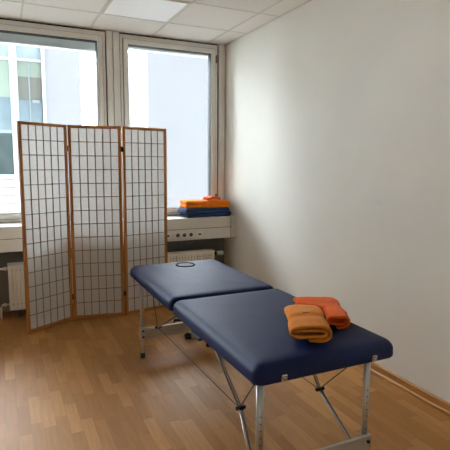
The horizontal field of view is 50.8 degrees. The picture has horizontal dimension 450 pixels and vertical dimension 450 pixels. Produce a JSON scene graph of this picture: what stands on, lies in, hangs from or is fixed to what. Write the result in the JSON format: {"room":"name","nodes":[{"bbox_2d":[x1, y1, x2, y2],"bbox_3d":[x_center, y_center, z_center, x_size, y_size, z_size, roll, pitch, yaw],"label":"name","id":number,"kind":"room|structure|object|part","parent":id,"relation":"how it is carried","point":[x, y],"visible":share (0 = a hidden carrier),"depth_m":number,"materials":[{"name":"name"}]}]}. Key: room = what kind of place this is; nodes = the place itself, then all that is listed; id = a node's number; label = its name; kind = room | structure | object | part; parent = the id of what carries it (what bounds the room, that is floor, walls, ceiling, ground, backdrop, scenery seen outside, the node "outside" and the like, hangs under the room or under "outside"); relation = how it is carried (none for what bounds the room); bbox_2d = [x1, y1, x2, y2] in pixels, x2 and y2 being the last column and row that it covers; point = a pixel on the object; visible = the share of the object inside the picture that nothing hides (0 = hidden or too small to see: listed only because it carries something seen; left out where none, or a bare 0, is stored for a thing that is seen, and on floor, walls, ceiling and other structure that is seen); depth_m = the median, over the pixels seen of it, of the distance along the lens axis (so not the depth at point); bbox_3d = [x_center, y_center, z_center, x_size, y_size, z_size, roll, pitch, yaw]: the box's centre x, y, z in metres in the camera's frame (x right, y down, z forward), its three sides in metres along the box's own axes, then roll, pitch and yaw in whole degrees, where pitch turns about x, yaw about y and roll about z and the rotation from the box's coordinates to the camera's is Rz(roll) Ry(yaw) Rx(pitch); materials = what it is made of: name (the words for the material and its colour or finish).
{"room":"massage room","nodes":[
{"label":"massage room","id":0,"kind":"room"},
{"bbox_2d":[0,215,223,311],"bbox_3d":[-2.743,0.433,4.436,5.935,0.885,0.215,-3,8,-25],"label":"wall","id":1,"kind":"structure","parent":0,"point":[217,244],"depth_m":5.13,"materials":[{"name":"grey paint"}]},
{"bbox_2d":[0,19,106,221],"bbox_3d":[-2.010,-0.960,4.500,1.753,1.864,0.125,-3,8,-25],"label":"window","id":2,"kind":"structure","parent":1,"relation":"in","point":[6,26],"depth_m":4.61,"materials":[{"name":"paint"}]},
{"bbox_2d":[0,32,94,52],"bbox_3d":[-2.066,-1.826,4.539,1.730,0.175,0.100,-3,8,-25],"label":"blind","id":3,"kind":"object","parent":2,"relation":"attached to","point":[5,38],"visible":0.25,"depth_m":4.66,"materials":[{"name":"grey fabric"}]},
{"bbox_3d":[-2.067,-1.746,4.549,1.730,0.014,0.080,-3,8,-25],"label":"rail","id":4,"kind":"part","parent":3,"relation":"part of","materials":[{"name":"grey metal"}]},
{"bbox_2d":[105,30,122,214],"bbox_3d":[-1.154,-1.014,4.910,0.130,1.880,0.125,-3,8,-25],"label":"trim","id":5,"kind":"structure","parent":1,"relation":"on","point":[112,37],"depth_m":4.79,"materials":[{"name":"paint"}]},
{"bbox_2d":[0,215,236,252],"bbox_3d":[-2.624,0.146,4.146,5.934,0.239,0.336,-3,8,-25],"label":"sill trunking","id":6,"kind":"structure","parent":1,"relation":"attached to","point":[179,228],"depth_m":5.01,"materials":[{"name":"plastic"}]},
{"bbox_3d":[-2.598,0.224,4.013,5.862,0.114,0.026,-3,8,-25],"label":"panel","id":7,"kind":"part","parent":6,"relation":"part of","materials":[{"name":"plastic"}]},
{"bbox_3d":[-2.597,0.118,3.999,5.862,0.086,0.026,-3,8,-25],"label":"panel","id":8,"kind":"part","parent":6,"relation":"part of","materials":[{"name":"plastic"}]},
{"bbox_3d":[-0.426,0.105,5.007,0.445,0.088,0.009,-3,8,-25],"label":"socket plate","id":9,"kind":"part","parent":6,"relation":"part of","materials":[{"name":"plastic"}]},
{"bbox_2d":[197,231,202,236],"bbox_3d":[-0.270,0.098,5.072,0.064,0.064,0.006,-3,8,-25],"label":"socket","id":10,"kind":"object","parent":6,"relation":"attached to","point":[199,233],"depth_m":5.07,"materials":[{"name":"white plastic"}]},
{"bbox_2d":[177,207,231,217],"bbox_3d":[-0.227,-0.148,5.223,0.556,0.098,0.254,-3,8,-27],"label":"bath towel","id":11,"kind":"object","parent":6,"relation":"on","point":[221,211],"visible":0.92,"depth_m":5.11,"materials":[{"name":"blue fabric"}]},
{"bbox_2d":[179,199,229,207],"bbox_3d":[-0.223,-0.238,5.224,0.526,0.079,0.236,-3,8,-24],"label":"bath towel","id":12,"kind":"object","parent":11,"relation":"on","point":[213,203],"visible":0.94,"depth_m":5.14,"materials":[{"name":"orange fabric"}]},
{"bbox_2d":[202,196,220,199],"bbox_3d":[-0.150,-0.301,5.240,0.167,0.041,0.149,-4,9,-31],"label":"cloth","id":13,"kind":"object","parent":12,"relation":"on","point":[204,197],"visible":1,"depth_m":5.20,"materials":[{"name":"orange fabric"}]},
{"bbox_2d":[105,33,217,214],"bbox_3d":[-0.655,-1.034,5.132,1.247,1.864,0.125,-3,8,-25],"label":"window","id":14,"kind":"structure","parent":1,"relation":"in","point":[126,41],"depth_m":5.16,"materials":[{"name":"paint"}]},
{"bbox_2d":[128,47,207,58],"bbox_3d":[-0.656,-1.936,5.191,1.065,0.108,0.100,-3,8,-25],"label":"blind","id":15,"kind":"object","parent":14,"relation":"attached to","point":[129,48],"visible":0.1,"depth_m":5.19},
{"bbox_2d":[0,0,308,44],"bbox_3d":[-1.392,-1.585,1.301,5.935,0.180,6.500,-3,8,-25],"label":"ceiling","id":16,"kind":"structure","parent":0,"point":[199,15],"depth_m":4.30,"materials":[{"name":"tile"}]},
{"bbox_2d":[102,0,189,22],"bbox_3d":[-0.687,-1.844,4.042,0.604,0.009,0.604,-3,8,-25],"label":"recessed light","id":17,"kind":"object","parent":16,"relation":"in","point":[163,11],"visible":1,"depth_m":4.06,"materials":[{"name":"white plastic"}]},
{"bbox_2d":[0,298,449,449],"bbox_3d":[-1.379,1.334,1.616,6.235,0.150,6.650,-3,8,-25],"label":"floor","id":18,"kind":"structure","parent":0,"point":[82,383],"depth_m":2.96,"materials":[{"name":"brown wood"}]},
{"bbox_2d":[0,258,73,318],"bbox_3d":[-1.668,0.601,4.602,1.059,0.522,0.091,-3,8,-25],"label":"radiator","id":19,"kind":"object","parent":18,"relation":"on","point":[16,284],"visible":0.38,"depth_m":4.42,"materials":[{"name":"metal"}]},
{"bbox_2d":[8,258,71,264],"bbox_3d":[-1.608,0.345,4.606,0.918,0.014,0.072,-3,8,-25],"label":"grille","id":20,"kind":"object","parent":19,"relation":"attached to","point":[15,263],"depth_m":4.43,"materials":[{"name":"metal"}]},
{"bbox_3d":[-1.591,0.561,4.595,0.918,0.433,0.022,-3,8,-25],"label":"panel","id":21,"kind":"part","parent":19,"relation":"part of","materials":[{"name":"metal"}]},
{"bbox_2d":[16,121,167,333],"bbox_3d":[-1.177,-0.010,4.397,1.364,1.793,0.189,-5,9,-35],"label":"folding screen","id":22,"kind":"object","parent":18,"relation":"on","point":[97,265],"visible":0.98,"depth_m":4.36,"materials":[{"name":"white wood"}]},
{"bbox_3d":[-1.552,0.022,4.136,0.022,1.793,0.471,5,9,34],"label":"panel frame","id":23,"kind":"part","parent":22,"relation":"part of","materials":[{"name":"brown wood"}]},
{"bbox_3d":[-1.186,-0.010,4.396,0.464,1.793,0.022,-2,8,-15],"label":"panel frame","id":24,"kind":"part","parent":22,"relation":"part of","materials":[{"name":"brown wood"}]},
{"bbox_3d":[-0.766,-0.033,4.598,0.461,1.793,0.022,-5,9,-36],"label":"panel frame","id":25,"kind":"part","parent":22,"relation":"part of","materials":[{"name":"brown wood"}]},
{"bbox_2d":[171,319,191,339],"bbox_3d":[-0.191,0.697,4.172,0.502,0.463,0.517,-3,8,-25],"label":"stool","id":26,"kind":"object","parent":18,"relation":"on","point":[187,335],"visible":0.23,"depth_m":3.96,"materials":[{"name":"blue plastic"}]},
{"bbox_2d":[168,249,223,262],"bbox_3d":[-0.517,0.535,5.221,1.022,0.507,0.241,-3,8,-25],"label":"radiator","id":27,"kind":"object","parent":18,"relation":"on","point":[205,254],"visible":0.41,"depth_m":5.15,"materials":[{"name":"metal"}]},
{"bbox_2d":[168,249,211,253],"bbox_3d":[-0.543,0.301,5.104,0.895,0.014,0.072,-3,8,-25],"label":"grille","id":28,"kind":"object","parent":27,"relation":"attached to","point":[205,251],"depth_m":5.17,"materials":[{"name":"metal"}]},
{"bbox_3d":[-0.058,0.314,5.326,0.080,0.054,0.054,-3,8,-25],"label":"thermostat knob","id":29,"kind":"part","parent":27,"relation":"part of","materials":[{"name":"white plastic"}]},
{"bbox_2d":[130,259,392,449],"bbox_3d":[0.019,0.745,2.810,0.697,0.725,1.953,-3,8,-25],"label":"massage table","id":30,"kind":"object","parent":18,"relation":"on","point":[238,315],"visible":0.98,"depth_m":2.18,"materials":[{"name":"blue leather"}]},
{"bbox_3d":[-0.619,0.607,3.539,0.033,0.480,0.020,-3,8,-25],"label":"leg","id":31,"kind":"part","parent":30,"relation":"part of","materials":[{"name":"metal"}]},
{"bbox_3d":[-0.141,0.548,2.373,0.029,0.033,0.157,-3,8,-25],"label":"carry handle","id":32,"kind":"part","parent":30,"relation":"part of","materials":[{"name":"rubber"}]},
{"bbox_2d":[130,259,273,310],"bbox_3d":[-0.191,0.372,3.217,0.697,0.084,0.956,-3,8,-25],"label":"cushion","id":33,"kind":"object","parent":30,"relation":"on","point":[169,283],"depth_m":3.05,"materials":[{"name":"blue leather"}]},
{"bbox_3d":[-0.002,0.668,2.235,0.006,0.241,0.353,-3,8,-26],"label":"rod","id":34,"kind":"part","parent":30,"relation":"part of","materials":[{"name":"silver metal"}]},
{"bbox_3d":[0.104,0.936,2.013,0.008,0.241,0.210,-2,8,-18],"label":"rod","id":35,"kind":"part","parent":30,"relation":"part of","materials":[{"name":"silver metal"}]},
{"bbox_3d":[0.136,0.831,1.876,0.033,0.480,0.020,-3,8,-25],"label":"leg","id":36,"kind":"part","parent":30,"relation":"part of","materials":[{"name":"metal"}]},
{"bbox_2d":[173,289,392,385],"bbox_3d":[0.224,0.490,2.342,0.697,0.084,0.978,-3,8,-25],"label":"cushion","id":37,"kind":"object","parent":30,"relation":"on","point":[249,329],"depth_m":2.04,"materials":[{"name":"blue leather"}]},
{"bbox_2d":[281,374,287,381],"bbox_3d":[0.224,0.583,1.815,0.026,0.028,0.031,-3,8,-25],"label":"bracket","id":38,"kind":"object","parent":30,"relation":"attached to","point":[284,377],"depth_m":1.80,"materials":[{"name":"silver metal"}]},
{"bbox_2d":[284,304,331,342],"bbox_3d":[0.367,0.431,2.140,0.182,0.084,0.342,1,7,3],"label":"bath towel","id":39,"kind":"object","parent":30,"relation":"on","point":[304,321],"visible":1,"depth_m":2.01,"materials":[{"name":"fabric"}]},
{"bbox_2d":[293,297,350,328],"bbox_3d":[0.464,0.418,2.314,0.248,0.066,0.333,1,8,5],"label":"bath towel","id":40,"kind":"object","parent":30,"relation":"on","point":[335,314],"visible":0.88,"depth_m":2.26,"materials":[{"name":"orange fabric"}]},
{"bbox_3d":[0.539,0.918,2.230,0.008,0.226,0.239,-6,10,-38],"label":"rod","id":41,"kind":"part","parent":30,"relation":"part of","materials":[{"name":"silver metal"}]},
{"bbox_3d":[0.623,0.804,2.103,0.033,0.480,0.020,-3,8,-25],"label":"leg","id":42,"kind":"part","parent":30,"relation":"part of","materials":[{"name":"metal"}]},
{"bbox_2d":[372,355,376,361],"bbox_3d":[0.628,0.561,2.003,0.026,0.028,0.031,-3,8,-25],"label":"bracket","id":43,"kind":"object","parent":30,"relation":"attached to","point":[374,357],"depth_m":1.99,"materials":[{"name":"silver metal"}]},
{"bbox_2d":[224,0,449,402],"bbox_3d":[1.409,-0.346,2.649,0.150,2.950,6.540,-3,8,-25],"label":"wall","id":44,"kind":"structure","parent":0,"point":[337,112],"depth_m":3.44,"materials":[{"name":"white paint"}]},
{"bbox_2d":[0,18,217,45],"bbox_3d":[-2.564,-1.861,4.145,5.440,0.022,0.095,-3,8,-25],"label":"trim","id":45,"kind":"structure","parent":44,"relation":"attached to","point":[0,18],"depth_m":4.69,"materials":[{"name":"white"}]},
{"bbox_2d":[2,0,311,44],"bbox_3d":[-1.342,-1.481,1.205,5.934,0.005,6.260,-3,8,-25],"label":"trim","id":46,"kind":"structure","parent":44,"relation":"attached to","point":[193,1],"depth_m":4.16,"materials":[{"name":"metal"}]},
{"bbox_2d":[218,44,224,199],"bbox_3d":[-0.056,-1.074,5.422,0.089,1.880,0.125,-3,8,-25],"label":"trim","id":47,"kind":"structure","parent":44,"relation":"attached to","point":[221,47],"depth_m":5.35,"materials":[{"name":"paint"}]},
{"bbox_2d":[360,362,449,415],"bbox_3d":[1.312,1.085,2.821,0.022,0.066,6.285,-3,8,-25],"label":"baseboard","id":48,"kind":"structure","parent":44,"relation":"attached to","point":[420,393],"depth_m":3.04,"materials":[{"name":"brown wood"}]},
{"label":"outside","id":49,"kind":"structure","parent":0,"visible":0},
{"bbox_3d":[-18.318,2.314,39.565,120.000,0.200,74.000,-3,8,-25],"label":"street","id":50,"kind":"object","parent":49,"visible":0},
{"bbox_2d":[0,44,81,212],"bbox_3d":[-7.687,0.077,15.285,4.975,10.700,8.060,-3,8,-25],"label":"office building","id":51,"kind":"structure","parent":50,"relation":"on","point":[41,85],"depth_m":11.87,"materials":[{"name":"white concrete"}]},
{"bbox_2d":[0,59,9,96],"bbox_3d":[-5.884,-3.579,11.456,1.230,0.890,0.100,-3,8,-25],"label":"blind","id":52,"kind":"object","parent":51,"relation":"hanging from","point":[4,63],"depth_m":11.63,"materials":[{"name":"fabric"}]},
{"bbox_3d":[-5.889,-2.721,11.569,1.230,0.840,0.100,-3,8,-25],"label":"pane","id":53,"kind":"part","parent":51,"relation":"part of","materials":[{"name":"clear glass"}]},
{"bbox_3d":[-5.896,-1.780,11.693,1.230,1.060,0.100,-3,8,-25],"label":"pane","id":54,"kind":"part","parent":51,"relation":"part of","materials":[{"name":"clear glass"}]},
{"bbox_2d":[17,61,40,77],"bbox_3d":[-4.918,-3.889,11.872,0.560,0.370,0.100,-3,8,-25],"label":"blind","id":55,"kind":"object","parent":51,"relation":"hanging from","point":[25,69],"depth_m":11.82,"materials":[{"name":"fabric"}]},
{"bbox_2d":[17,76,41,100],"bbox_3d":[-4.921,-3.418,11.934,0.560,0.580,0.100,-3,8,-25],"label":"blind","id":56,"kind":"object","parent":51,"relation":"hanging from","point":[29,87],"depth_m":11.88,"materials":[{"name":"grey fabric"}]},
{"bbox_3d":[-4.929,-2.219,12.091,0.560,1.840,0.100,-3,8,-25],"label":"pane","id":57,"kind":"part","parent":51,"relation":"part of","materials":[{"name":"clear glass"}]},
{"bbox_2d":[94,51,207,206],"bbox_3d":[1.711,-0.490,19.698,12.330,10.800,8.090,-3,8,-25],"label":"building","id":58,"kind":"structure","parent":50,"relation":"on","point":[169,92],"depth_m":13.56,"materials":[{"name":"white concrete"}]}
]}

